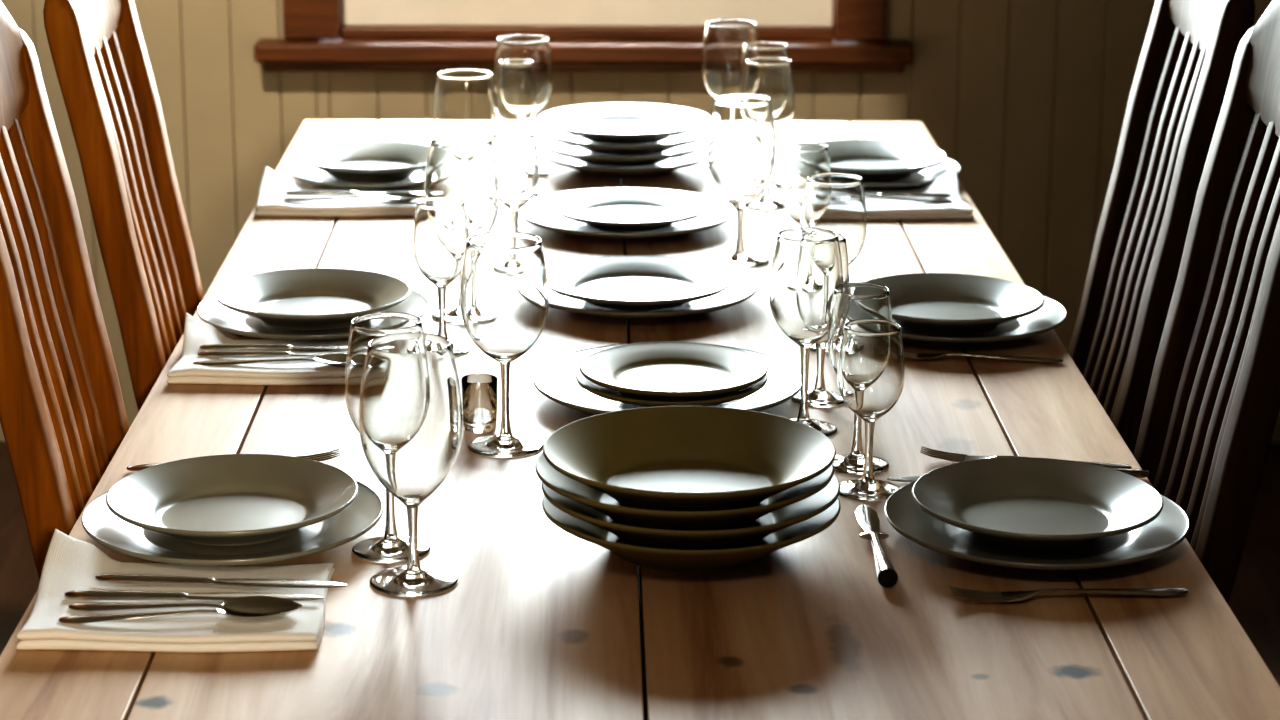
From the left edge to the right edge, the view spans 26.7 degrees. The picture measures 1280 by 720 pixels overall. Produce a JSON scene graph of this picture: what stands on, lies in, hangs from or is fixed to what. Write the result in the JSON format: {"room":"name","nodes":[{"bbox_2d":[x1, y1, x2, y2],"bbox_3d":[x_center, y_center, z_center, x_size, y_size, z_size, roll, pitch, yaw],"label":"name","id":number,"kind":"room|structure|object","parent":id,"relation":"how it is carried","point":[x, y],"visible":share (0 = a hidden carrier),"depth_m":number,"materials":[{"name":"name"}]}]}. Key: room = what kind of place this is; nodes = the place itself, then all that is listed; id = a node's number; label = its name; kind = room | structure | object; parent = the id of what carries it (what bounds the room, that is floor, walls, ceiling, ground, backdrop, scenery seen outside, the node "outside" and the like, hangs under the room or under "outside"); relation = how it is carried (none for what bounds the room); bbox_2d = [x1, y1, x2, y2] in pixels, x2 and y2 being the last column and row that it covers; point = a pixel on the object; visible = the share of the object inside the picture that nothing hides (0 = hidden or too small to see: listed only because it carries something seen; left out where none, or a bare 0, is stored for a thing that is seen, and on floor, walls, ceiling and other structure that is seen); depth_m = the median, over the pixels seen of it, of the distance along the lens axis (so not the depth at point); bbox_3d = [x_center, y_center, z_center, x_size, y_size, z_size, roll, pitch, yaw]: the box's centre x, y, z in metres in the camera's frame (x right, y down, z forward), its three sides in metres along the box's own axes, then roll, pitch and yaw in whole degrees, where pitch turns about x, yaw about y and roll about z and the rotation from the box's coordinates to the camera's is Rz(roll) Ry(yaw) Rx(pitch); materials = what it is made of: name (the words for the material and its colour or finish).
{"room":"dining room","nodes":[
{"label":"dining room","id":0,"kind":"room"},
{"bbox_2d":[0,0,1279,442],"bbox_3d":[-0.151,-1.153,4.919,4.400,2.700,0.100,0,16,-1],"label":"wall","id":1,"kind":"structure","parent":0,"point":[1029,98],"depth_m":5.06,"materials":[{"name":"beige paint"}]},
{"bbox_2d":[254,0,912,72],"bbox_3d":[-0.100,-1.255,4.850,1.211,1.467,0.160,0,16,-1],"label":"window","id":2,"kind":"structure","parent":1,"relation":"in","point":[320,35],"depth_m":5.01,"materials":[{"name":"brown wood"}]},
{"bbox_2d":[0,442,1279,685],"bbox_3d":[-0.106,1.081,2.117,4.400,0.100,6.700,0,16,-1],"label":"floor","id":3,"kind":"structure","parent":0,"point":[1254,600],"depth_m":4.55,"materials":[{"name":"brown wood"}]},
{"bbox_2d":[0,0,128,579],"bbox_3d":[-0.364,0.230,2.633,0.580,1.260,0.392,0,16,-1],"label":"dining chair","id":4,"kind":"object","parent":3,"relation":"on","point":[63,417],"visible":0.62,"depth_m":2.58,"materials":[{"name":"brown wood"}]},
{"bbox_2d":[43,0,203,410],"bbox_3d":[-0.374,0.082,3.163,0.580,1.260,0.392,0,16,-1],"label":"dining chair","id":5,"kind":"object","parent":3,"relation":"on","point":[102,65],"visible":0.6,"depth_m":3.04,"materials":[{"name":"brown wood"}]},
{"bbox_2d":[0,120,1279,719],"bbox_3d":[-0.020,0.404,2.950,1.000,0.761,3.167,0,16,-1],"label":"dining table","id":6,"kind":"object","parent":3,"relation":"on","point":[540,620],"visible":0.52,"depth_m":2.29,"materials":[{"name":"brown wood"}]},
{"bbox_2d":[17,529,334,652],"bbox_3d":[-0.378,0.189,2.223,0.245,0.039,0.192,0,16,-1],"label":"linen napkin","id":7,"kind":"object","parent":6,"relation":"on","point":[70,563],"visible":0.86,"depth_m":2.18,"materials":[{"name":"white fabric"}]},
{"bbox_2d":[59,600,297,623],"bbox_3d":[-0.370,0.205,2.167,0.190,0.009,0.039,-1,16,-6],"label":"spoon","id":8,"kind":"object","parent":7,"relation":"on","point":[249,606],"visible":1,"depth_m":2.17,"materials":[{"name":"metal"}]},
{"bbox_2d":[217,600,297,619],"bbox_3d":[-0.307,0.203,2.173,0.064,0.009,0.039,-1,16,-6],"label":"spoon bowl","id":9,"kind":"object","parent":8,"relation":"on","point":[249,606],"depth_m":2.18,"materials":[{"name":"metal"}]},
{"bbox_2d":[69,596,301,615],"bbox_3d":[-0.368,0.200,2.186,0.190,0.009,0.039,1,16,2],"label":"spoon","id":10,"kind":"object","parent":7,"relation":"on","point":[88,606],"visible":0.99,"depth_m":2.18,"materials":[{"name":"metal"}]},
{"bbox_2d":[223,596,301,615],"bbox_3d":[-0.305,0.201,2.184,0.064,0.009,0.039,1,16,2],"label":"spoon bowl","id":11,"kind":"object","parent":10,"relation":"on","point":[246,597],"depth_m":2.19,"materials":[{"name":"metal"}]},
{"bbox_2d":[65,590,322,600],"bbox_3d":[-0.366,0.193,2.215,0.211,0.007,0.020,0,16,0],"label":"table knife","id":12,"kind":"object","parent":7,"relation":"on","point":[73,594],"visible":1,"depth_m":2.21,"materials":[{"name":"metal"}]},
{"bbox_2d":[95,573,346,587],"bbox_3d":[-0.348,0.184,2.248,0.211,0.007,0.020,1,16,3],"label":"table knife","id":13,"kind":"object","parent":7,"relation":"on","point":[120,578],"visible":1,"depth_m":2.25,"materials":[{"name":"metal"}]},
{"bbox_2d":[82,480,382,565],"bbox_3d":[-0.362,0.145,2.411,0.266,0.024,0.266,-12,20,-38],"label":"dinner plate","id":14,"kind":"object","parent":6,"relation":"on","point":[105,528],"visible":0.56,"depth_m":2.36,"materials":[{"name":"grey ceramic"}]},
{"bbox_2d":[106,454,357,545],"bbox_3d":[-0.362,0.131,2.407,0.222,0.031,0.222,-6,17,-20],"label":"plate","id":15,"kind":"object","parent":14,"relation":"on","point":[227,499],"visible":1,"depth_m":2.44,"materials":[{"name":"grey ceramic"}]},
{"bbox_2d":[127,449,339,470],"bbox_3d":[-0.391,0.097,2.600,0.203,0.009,0.024,-2,16,-9],"label":"fork","id":16,"kind":"object","parent":6,"relation":"on","point":[325,456],"visible":0.41,"depth_m":2.61,"materials":[{"name":"metal"}]},
{"bbox_2d":[167,313,347,385],"bbox_3d":[-0.392,-0.012,2.944,0.229,0.039,0.165,0,16,-1],"label":"linen napkin","id":17,"kind":"object","parent":6,"relation":"on","point":[197,333],"visible":0.51,"depth_m":2.88,"materials":[{"name":"white fabric"}]},
{"bbox_2d":[193,353,346,366],"bbox_3d":[-0.381,0.002,2.897,0.196,0.009,0.040,0,16,-2],"label":"spoon","id":18,"kind":"object","parent":17,"relation":"on","point":[335,359],"visible":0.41,"depth_m":2.89,"materials":[{"name":"metal"}]},
{"bbox_2d":[314,353,346,366],"bbox_3d":[-0.316,0.002,2.899,0.066,0.009,0.040,0,16,-2],"label":"spoon bowl","id":19,"kind":"object","parent":18,"relation":"on","point":[335,359],"depth_m":2.91,"materials":[{"name":"metal"}]},
{"bbox_2d":[198,351,346,357],"bbox_3d":[-0.374,-0.007,2.932,0.211,0.007,0.020,0,16,-2],"label":"table knife","id":20,"kind":"object","parent":17,"relation":"on","point":[211,354],"visible":0.76,"depth_m":2.92,"materials":[{"name":"metal"}]},
{"bbox_2d":[200,344,347,350],"bbox_3d":[-0.376,-0.015,2.960,0.211,0.007,0.020,0,16,-2],"label":"table knife","id":21,"kind":"object","parent":17,"relation":"on","point":[213,347],"visible":0.77,"depth_m":2.95,"materials":[{"name":"metal"}]},
{"bbox_2d":[197,290,428,339],"bbox_3d":[-0.376,-0.051,3.115,0.266,0.024,0.266,-2,16,-9],"label":"dinner plate","id":22,"kind":"object","parent":6,"relation":"on","point":[209,310],"visible":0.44,"depth_m":3.08,"materials":[{"name":"grey ceramic"}]},
{"bbox_2d":[215,268,410,329],"bbox_3d":[-0.376,-0.065,3.111,0.224,0.031,0.224,7,17,24],"label":"plate","id":23,"kind":"object","parent":22,"relation":"on","point":[307,298],"visible":0.94,"depth_m":3.15,"materials":[{"name":"grey ceramic"}]},
{"bbox_2d":[256,166,423,216],"bbox_3d":[-0.413,-0.233,3.737,0.232,0.039,0.159,0,16,-1],"label":"linen napkin","id":24,"kind":"object","parent":6,"relation":"on","point":[274,185],"visible":0.64,"depth_m":3.68,"materials":[{"name":"white fabric"}]},
{"bbox_2d":[283,192,423,201],"bbox_3d":[-0.390,-0.221,3.698,0.196,0.009,0.040,-1,16,-4],"label":"spoon","id":25,"kind":"object","parent":24,"relation":"on","point":[393,196],"visible":0.91,"depth_m":3.69,"materials":[{"name":"metal"}]},
{"bbox_2d":[378,192,423,201],"bbox_3d":[-0.326,-0.222,3.702,0.066,0.009,0.040,-1,16,-4],"label":"spoon bowl","id":26,"kind":"object","parent":25,"relation":"on","point":[393,196],"depth_m":3.71,"materials":[{"name":"metal"}]},
{"bbox_2d":[285,191,423,195],"bbox_3d":[-0.385,-0.232,3.738,0.211,0.007,0.020,-1,16,-4],"label":"table knife","id":27,"kind":"object","parent":24,"relation":"on","point":[288,193],"visible":0.87,"depth_m":3.73,"materials":[{"name":"metal"}]},
{"bbox_2d":[285,159,425,188],"bbox_3d":[-0.385,-0.267,3.889,0.250,0.024,0.250,8,17,26],"label":"dinner plate","id":28,"kind":"object","parent":6,"relation":"on","point":[296,169],"visible":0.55,"depth_m":3.85,"materials":[{"name":"grey ceramic"}]},
{"bbox_2d":[299,141,429,182],"bbox_3d":[-0.385,-0.281,3.886,0.210,0.031,0.210,2,16,6],"label":"plate","id":29,"kind":"object","parent":28,"relation":"on","point":[355,161],"visible":0.92,"depth_m":3.93,"materials":[{"name":"grey ceramic"}]},
{"bbox_2d":[345,312,429,562],"bbox_3d":[-0.218,0.067,2.348,0.074,0.209,0.074,-4,16,-15],"label":"wine glass","id":30,"kind":"object","parent":6,"relation":"on","point":[390,547],"visible":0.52,"depth_m":2.35,"materials":[{"name":"clear glass"}]},
{"bbox_2d":[345,312,423,431],"bbox_3d":[-0.218,0.023,2.336,0.074,0.119,0.074,-4,16,-15],"label":"bowl","id":31,"kind":"object","parent":30,"relation":"on","point":[367,327],"depth_m":2.31,"materials":[{"name":"clear glass"}]},
{"bbox_2d":[359,332,462,596],"bbox_3d":[-0.192,0.087,2.271,0.087,0.211,0.087,10,18,32],"label":"wine glass","id":32,"kind":"object","parent":6,"relation":"on","point":[411,411],"visible":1,"depth_m":2.23,"materials":[{"name":"clear glass"}]},
{"bbox_2d":[359,332,462,507],"bbox_3d":[-0.192,0.055,2.262,0.087,0.143,0.087,10,18,32],"label":"bowl","id":33,"kind":"object","parent":32,"relation":"on","point":[411,411],"depth_m":2.23,"materials":[{"name":"clear glass"}]},
{"bbox_2d":[413,197,470,355],"bbox_3d":[-0.220,-0.093,2.995,0.062,0.169,0.062,0,16,-2],"label":"wine glass","id":34,"kind":"object","parent":6,"relation":"on","point":[440,234],"visible":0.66,"depth_m":2.96,"materials":[{"name":"clear glass"}]},
{"bbox_2d":[413,197,468,287],"bbox_3d":[-0.220,-0.128,2.985,0.062,0.097,0.062,4,16,12],"label":"bowl","id":35,"kind":"object","parent":34,"relation":"on","point":[440,234],"depth_m":2.96,"materials":[{"name":"clear glass"}]},
{"bbox_2d":[424,134,498,323],"bbox_3d":[-0.206,-0.152,3.131,0.087,0.211,0.087,-11,19,-35],"label":"wine glass","id":36,"kind":"object","parent":6,"relation":"on","point":[462,166],"visible":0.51,"depth_m":3.08,"materials":[{"name":"clear glass"}]},
{"bbox_2d":[424,134,498,236],"bbox_3d":[-0.206,-0.185,3.122,0.087,0.143,0.087,-11,19,-35],"label":"bowl","id":37,"kind":"object","parent":36,"relation":"on","point":[462,166],"depth_m":3.08,"materials":[{"name":"clear glass"}]},
{"bbox_2d":[433,69,497,224],"bbox_3d":[-0.232,-0.280,3.599,0.086,0.206,0.086,-5,16,-19],"label":"wine glass","id":38,"kind":"object","parent":6,"relation":"on","point":[465,100],"visible":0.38,"depth_m":3.55,"materials":[{"name":"clear glass"}]},
{"bbox_2d":[433,69,497,142],"bbox_3d":[-0.232,-0.321,3.587,0.086,0.121,0.086,-5,16,-19],"label":"bowl","id":39,"kind":"object","parent":38,"relation":"on","point":[465,100],"depth_m":3.55,"materials":[{"name":"clear glass"}]},
{"bbox_2d":[461,374,497,432],"bbox_3d":[-0.162,0.044,2.721,0.036,0.053,0.036,0,16,-1],"label":"salt shaker","id":40,"kind":"object","parent":6,"relation":"on","point":[479,391],"visible":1,"depth_m":2.71,"materials":[{"name":"clear glass"}]},
{"bbox_2d":[460,232,548,457],"bbox_3d":[-0.132,-0.015,2.642,0.086,0.210,0.086,-14,21,-42],"label":"wine glass","id":41,"kind":"object","parent":6,"relation":"on","point":[504,295],"visible":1,"depth_m":2.60,"materials":[{"name":"clear glass"}]},
{"bbox_2d":[460,232,548,363],"bbox_3d":[-0.132,-0.057,2.631,0.086,0.123,0.086,-14,21,-42],"label":"bowl","id":42,"kind":"object","parent":41,"relation":"on","point":[504,295],"depth_m":2.60,"materials":[{"name":"clear glass"}]},
{"bbox_2d":[492,129,539,231],"bbox_3d":[-0.156,-0.199,3.368,0.062,0.173,0.062,7,17,24],"label":"wine glass","id":43,"kind":"object","parent":6,"relation":"on","point":[515,150],"visible":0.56,"depth_m":3.33,"materials":[{"name":"clear glass"}]},
{"bbox_2d":[496,59,537,197],"bbox_3d":[-0.173,-0.324,3.785,0.060,0.191,0.060,-12,20,-37],"label":"champagne flute","id":44,"kind":"object","parent":6,"relation":"on","point":[516,87],"visible":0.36,"depth_m":3.75,"materials":[{"name":"clear glass"}]},
{"bbox_2d":[496,59,535,129],"bbox_3d":[-0.173,-0.354,3.776,0.056,0.129,0.056,14,21,41],"label":"bowl","id":45,"kind":"object","parent":44,"relation":"on","point":[516,87],"depth_m":3.75,"materials":[{"name":"clear glass"}]},
{"bbox_2d":[494,35,552,177],"bbox_3d":[-0.169,-0.369,3.928,0.086,0.200,0.086,7,17,22],"label":"wine glass","id":46,"kind":"object","parent":6,"relation":"on","point":[536,48],"visible":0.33,"depth_m":3.89,"materials":[{"name":"clear glass"}]},
{"bbox_2d":[494,35,552,112],"bbox_3d":[-0.169,-0.408,3.917,0.086,0.117,0.086,7,17,22],"label":"bowl","id":47,"kind":"object","parent":46,"relation":"on","point":[536,48],"depth_m":3.89,"materials":[{"name":"clear glass"}]},
{"bbox_2d":[538,147,706,177],"bbox_3d":[-0.022,-0.296,3.995,0.260,0.027,0.260,-7,17,-24],"label":"dinner plate","id":48,"kind":"object","parent":6,"relation":"on","point":[700,157],"visible":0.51,"depth_m":3.93,"materials":[{"name":"grey ceramic"}]},
{"bbox_2d":[536,134,707,166],"bbox_3d":[-0.027,-0.313,3.993,0.260,0.027,0.260,4,16,12],"label":"dinner plate","id":49,"kind":"object","parent":48,"relation":"on","point":[550,146],"visible":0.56,"depth_m":3.93,"materials":[{"name":"grey ceramic"}]},
{"bbox_2d":[539,124,708,154],"bbox_3d":[-0.019,-0.329,3.990,0.260,0.027,0.260,-4,16,-14],"label":"dinner plate","id":50,"kind":"object","parent":49,"relation":"on","point":[699,135],"visible":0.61,"depth_m":3.93,"materials":[{"name":"grey ceramic"}]},
{"bbox_2d":[539,103,709,143],"bbox_3d":[-0.022,-0.344,3.984,0.254,0.027,0.254,9,18,30],"label":"dinner plate","id":51,"kind":"object","parent":50,"relation":"on","point":[609,123],"visible":1,"depth_m":4.02,"materials":[{"name":"grey ceramic"}]},
{"bbox_2d":[519,187,733,238],"bbox_3d":[-0.018,-0.191,3.627,0.290,0.023,0.290,-13,20,-39],"label":"serving plate","id":52,"kind":"object","parent":6,"relation":"on","point":[538,211],"visible":0.55,"depth_m":3.60,"materials":[{"name":"grey ceramic"}]},
{"bbox_2d":[551,189,706,230],"bbox_3d":[-0.014,-0.195,3.602,0.208,0.023,0.208,-1,16,-6],"label":"plate","id":53,"kind":"object","parent":52,"relation":"on","point":[616,209],"visible":1,"depth_m":3.63,"materials":[{"name":"grey ceramic"}]},
{"bbox_2d":[546,257,757,317],"bbox_3d":[-0.002,-0.081,3.232,0.286,0.023,0.286,-14,21,-42],"label":"serving plate","id":54,"kind":"object","parent":6,"relation":"on","point":[744,286],"visible":0.38,"depth_m":3.17,"materials":[{"name":"grey ceramic"}]},
{"bbox_2d":[547,255,732,309],"bbox_3d":[-0.004,-0.086,3.208,0.228,0.025,0.228,-6,17,-21],"label":"plate","id":55,"kind":"object","parent":54,"relation":"on","point":[621,282],"visible":0.98,"depth_m":3.24,"materials":[{"name":"grey ceramic"}]},
{"bbox_2d":[533,342,800,414],"bbox_3d":[0.029,0.029,2.838,0.284,0.023,0.284,14,21,40],"label":"serving plate","id":56,"kind":"object","parent":6,"relation":"on","point":[555,379],"visible":0.33,"depth_m":2.82,"materials":[{"name":"grey ceramic"}]},
{"bbox_2d":[576,368,767,406],"bbox_3d":[0.033,0.025,2.811,0.200,0.021,0.200,11,19,33],"label":"plate","id":57,"kind":"object","parent":56,"relation":"on","point":[593,388],"visible":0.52,"depth_m":2.75,"materials":[{"name":"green ceramic"}]},
{"bbox_2d":[579,341,767,399],"bbox_3d":[0.035,0.017,2.808,0.196,0.022,0.196,-6,17,-21],"label":"plate","id":58,"kind":"object","parent":57,"relation":"on","point":[667,370],"visible":1,"depth_m":2.83,"materials":[{"name":"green ceramic"}]},
{"bbox_2d":[542,495,840,572],"bbox_3d":[0.045,0.144,2.385,0.263,0.043,0.263,5,16,15],"label":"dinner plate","id":59,"kind":"object","parent":6,"relation":"on","point":[670,560],"visible":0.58,"depth_m":2.31,"materials":[{"name":"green ceramic"}]},
{"bbox_2d":[541,474,839,549],"bbox_3d":[0.045,0.128,2.384,0.263,0.043,0.263,-5,16,-17],"label":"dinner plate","id":60,"kind":"object","parent":59,"relation":"on","point":[805,509],"visible":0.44,"depth_m":2.31,"materials":[{"name":"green ceramic"}]},
{"bbox_2d":[535,452,833,530],"bbox_3d":[0.039,0.112,2.382,0.263,0.043,0.263,5,16,15],"label":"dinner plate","id":61,"kind":"object","parent":60,"relation":"on","point":[558,482],"visible":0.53,"depth_m":2.31,"materials":[{"name":"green ceramic"}]},
{"bbox_2d":[543,406,835,510],"bbox_3d":[0.043,0.097,2.376,0.257,0.043,0.257,-8,18,-28],"label":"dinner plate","id":62,"kind":"object","parent":61,"relation":"on","point":[663,458],"visible":0.95,"depth_m":2.42,"materials":[{"name":"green ceramic"}]},
{"bbox_2d":[701,20,757,166],"bbox_3d":[0.133,-0.393,4.000,0.086,0.212,0.086,-13,20,-39],"label":"wine glass","id":63,"kind":"object","parent":6,"relation":"on","point":[724,41],"visible":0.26,"depth_m":3.95,"materials":[{"name":"clear glass"}]},
{"bbox_2d":[701,20,757,97],"bbox_3d":[0.134,-0.435,3.988,0.086,0.124,0.086,-13,20,-39],"label":"bowl","id":64,"kind":"object","parent":63,"relation":"on","point":[724,41],"depth_m":3.95,"materials":[{"name":"clear glass"}]},
{"bbox_2d":[707,93,775,268],"bbox_3d":[0.127,-0.226,3.402,0.087,0.211,0.087,-4,16,-16],"label":"wine glass","id":65,"kind":"object","parent":6,"relation":"on","point":[741,142],"visible":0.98,"depth_m":3.36,"materials":[{"name":"clear glass"}]},
{"bbox_2d":[707,93,775,210],"bbox_3d":[0.128,-0.259,3.393,0.087,0.143,0.087,-4,16,-16],"label":"bowl","id":66,"kind":"object","parent":65,"relation":"on","point":[741,142],"depth_m":3.36,"materials":[{"name":"clear glass"}]},
{"bbox_2d":[739,42,788,189],"bbox_3d":[0.178,-0.350,3.863,0.074,0.202,0.074,-6,17,-20],"label":"wine glass","id":67,"kind":"object","parent":6,"relation":"on","point":[753,49],"visible":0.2,"depth_m":3.83,"materials":[{"name":"clear glass"}]},
{"bbox_2d":[739,42,788,92],"bbox_3d":[0.178,-0.392,3.852,0.074,0.115,0.074,-6,17,-20],"label":"bowl","id":68,"kind":"object","parent":67,"relation":"on","point":[753,49],"depth_m":3.82,"materials":[{"name":"clear glass"}]},
{"bbox_2d":[742,57,794,209],"bbox_3d":[0.176,-0.314,3.732,0.074,0.202,0.074,8,17,26],"label":"wine glass","id":69,"kind":"object","parent":6,"relation":"on","point":[771,77],"visible":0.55,"depth_m":3.69,"materials":[{"name":"clear glass"}]},
{"bbox_2d":[742,57,794,138],"bbox_3d":[0.176,-0.355,3.720,0.074,0.115,0.074,8,17,26],"label":"bowl","id":70,"kind":"object","parent":69,"relation":"on","point":[771,77],"depth_m":3.69,"materials":[{"name":"clear glass"}]},
{"bbox_2d":[780,142,830,224],"bbox_3d":[0.201,-0.175,3.292,0.062,0.173,0.062,-13,21,-41],"label":"wine glass","id":71,"kind":"object","parent":6,"relation":"on","point":[801,160],"visible":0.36,"depth_m":3.26,"materials":[{"name":"clear glass"}]},
{"bbox_2d":[769,228,843,436],"bbox_3d":[0.166,-0.027,2.704,0.074,0.202,0.074,-3,16,-10],"label":"wine glass","id":72,"kind":"object","parent":6,"relation":"on","point":[806,269],"visible":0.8,"depth_m":2.67,"materials":[{"name":"clear glass"}]},
{"bbox_2d":[769,228,843,347],"bbox_3d":[0.166,-0.069,2.692,0.074,0.115,0.074,-3,16,-10],"label":"bowl","id":73,"kind":"object","parent":72,"relation":"on","point":[806,269],"depth_m":2.66,"materials":[{"name":"clear glass"}]},
{"bbox_2d":[791,233,848,407],"bbox_3d":[0.189,-0.043,2.811,0.060,0.176,0.060,3,16,8],"label":"wine glass","id":74,"kind":"object","parent":6,"relation":"on","point":[819,397],"visible":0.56,"depth_m":2.82,"materials":[{"name":"clear glass"}]},
{"bbox_2d":[815,233,848,348],"bbox_3d":[0.189,-0.070,2.804,0.056,0.118,0.056,13,20,38],"label":"bowl","id":75,"kind":"object","parent":74,"relation":"on","point":[821,344],"depth_m":2.78,"materials":[{"name":"clear glass"}]},
{"bbox_2d":[800,172,866,352],"bbox_3d":[0.216,-0.110,3.021,0.074,0.192,0.074,-13,20,-40],"label":"wine glass","id":76,"kind":"object","parent":6,"relation":"on","point":[835,202],"visible":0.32,"depth_m":2.98,"materials":[{"name":"clear glass"}]},
{"bbox_2d":[800,172,866,264],"bbox_3d":[0.216,-0.150,3.010,0.074,0.109,0.074,-13,20,-40],"label":"bowl","id":77,"kind":"object","parent":76,"relation":"on","point":[835,202],"depth_m":2.98,"materials":[{"name":"clear glass"}]},
{"bbox_2d":[828,282,891,474],"bbox_3d":[0.211,0.017,2.596,0.062,0.176,0.062,-6,17,-22],"label":"wine glass","id":78,"kind":"object","parent":6,"relation":"on","point":[857,300],"visible":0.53,"depth_m":2.57,"materials":[{"name":"clear glass"}]},
{"bbox_2d":[828,282,891,374],"bbox_3d":[0.211,-0.019,2.586,0.062,0.101,0.062,-7,17,-25],"label":"bowl","id":79,"kind":"object","parent":78,"relation":"on","point":[857,300],"depth_m":2.56,"materials":[{"name":"clear glass"}]},
{"bbox_2d":[838,319,904,500],"bbox_3d":[0.215,0.046,2.522,0.062,0.161,0.062,12,19,35],"label":"wine glass","id":80,"kind":"object","parent":6,"relation":"on","point":[871,370],"visible":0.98,"depth_m":2.49,"materials":[{"name":"clear glass"}]},
{"bbox_2d":[838,319,904,422],"bbox_3d":[0.215,0.013,2.512,0.062,0.092,0.062,-4,16,-16],"label":"bowl","id":81,"kind":"object","parent":80,"relation":"on","point":[871,370],"depth_m":2.49,"materials":[{"name":"clear glass"}]},
{"bbox_2d":[855,504,897,587],"bbox_3d":[0.208,0.157,2.392,0.027,0.017,0.216,0,16,-1],"label":"carving knife","id":82,"kind":"object","parent":6,"relation":"on","point":[887,577],"visible":1,"depth_m":2.38,"materials":[{"name":"metal"}]},
{"bbox_2d":[863,158,959,189],"bbox_3d":[0.337,-0.271,3.917,0.254,0.024,0.254,-3,16,-11],"label":"dinner plate","id":83,"kind":"object","parent":6,"relation":"on","point":[924,177],"visible":0.3,"depth_m":3.88,"materials":[{"name":"grey ceramic"}]},
{"bbox_2d":[815,139,945,182],"bbox_3d":[0.331,-0.284,3.911,0.224,0.031,0.224,10,18,32],"label":"plate","id":84,"kind":"object","parent":83,"relation":"on","point":[873,160],"visible":0.73,"depth_m":3.96,"materials":[{"name":"grey ceramic"}]},
{"bbox_2d":[864,167,972,219],"bbox_3d":[0.334,-0.232,3.744,0.238,0.040,0.171,0,16,-1],"label":"linen napkin","id":85,"kind":"object","parent":6,"relation":"on","point":[947,183],"visible":0.51,"depth_m":3.69,"materials":[{"name":"white fabric"}]},
{"bbox_2d":[865,193,949,197],"bbox_3d":[0.324,-0.229,3.742,0.211,0.007,0.020,1,16,2],"label":"table knife","id":86,"kind":"object","parent":85,"relation":"on","point":[896,195],"visible":0.74,"depth_m":3.74,"materials":[{"name":"metal"}]},
{"bbox_2d":[865,196,951,203],"bbox_3d":[0.327,-0.223,3.712,0.203,0.010,0.024,2,16,5],"label":"fork","id":87,"kind":"object","parent":85,"relation":"on","point":[866,197],"visible":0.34,"depth_m":3.70,"materials":[{"name":"metal"}]},
{"bbox_2d":[892,295,1066,344],"bbox_3d":[0.358,-0.048,3.120,0.274,0.024,0.274,-3,16,-13],"label":"dinner plate","id":88,"kind":"object","parent":6,"relation":"on","point":[1051,314],"visible":0.34,"depth_m":3.06,"materials":[{"name":"grey ceramic"}]},
{"bbox_2d":[863,273,1043,334],"bbox_3d":[0.352,-0.059,3.106,0.222,0.031,0.222,-7,17,-24],"label":"plate","id":89,"kind":"object","parent":88,"relation":"on","point":[932,303],"visible":0.95,"depth_m":3.15,"materials":[{"name":"grey ceramic"}]},
{"bbox_2d":[904,352,1062,362],"bbox_3d":[0.365,-0.005,2.983,0.203,0.009,0.024,2,16,5],"label":"fork","id":90,"kind":"object","parent":6,"relation":"on","point":[909,355],"visible":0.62,"depth_m":2.98,"materials":[{"name":"metal"}]},
{"bbox_2d":[886,469,1149,482],"bbox_3d":[0.361,0.111,2.573,0.253,0.008,0.024,-1,16,-4],"label":"table knife","id":91,"kind":"object","parent":6,"relation":"on","point":[1138,473],"visible":0.29,"depth_m":2.58,"materials":[{"name":"metal"}]},
{"bbox_2d":[920,446,1131,468],"bbox_3d":[0.374,0.096,2.620,0.203,0.009,0.024,3,16,9],"label":"fork","id":92,"kind":"object","parent":6,"relation":"on","point":[955,457],"visible":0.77,"depth_m":2.62,"materials":[{"name":"metal"}]},
{"bbox_2d":[884,481,1189,569],"bbox_3d":[0.354,0.148,2.414,0.270,0.024,0.270,8,17,25],"label":"dinner plate","id":93,"kind":"object","parent":6,"relation":"on","point":[1171,527],"visible":0.51,"depth_m":2.37,"materials":[{"name":"grey ceramic"}]},
{"bbox_2d":[912,457,1162,548],"bbox_3d":[0.354,0.135,2.411,0.222,0.031,0.222,-1,16,-5],"label":"plate","id":94,"kind":"object","parent":93,"relation":"on","point":[1021,502],"visible":1,"depth_m":2.44,"materials":[{"name":"grey ceramic"}]},
{"bbox_2d":[949,586,1188,601],"bbox_3d":[0.361,0.194,2.267,0.203,0.009,0.024,-1,16,-6],"label":"fork","id":95,"kind":"object","parent":6,"relation":"on","point":[988,596],"visible":1,"depth_m":2.27,"materials":[{"name":"metal"}]},
{"bbox_2d":[1068,0,1254,453],"bbox_3d":[0.401,0.067,3.234,0.580,1.260,0.392,0,16,-1],"label":"dining chair","id":96,"kind":"object","parent":3,"relation":"on","point":[1182,75],"visible":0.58,"depth_m":3.16,"materials":[{"name":"brown wood"}]},
{"bbox_2d":[1133,0,1279,603],"bbox_3d":[0.370,0.220,2.684,0.580,1.260,0.392,0,16,-1],"label":"dining chair","id":97,"kind":"object","parent":3,"relation":"on","point":[1212,407],"visible":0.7,"depth_m":2.63,"materials":[{"name":"brown wood"}]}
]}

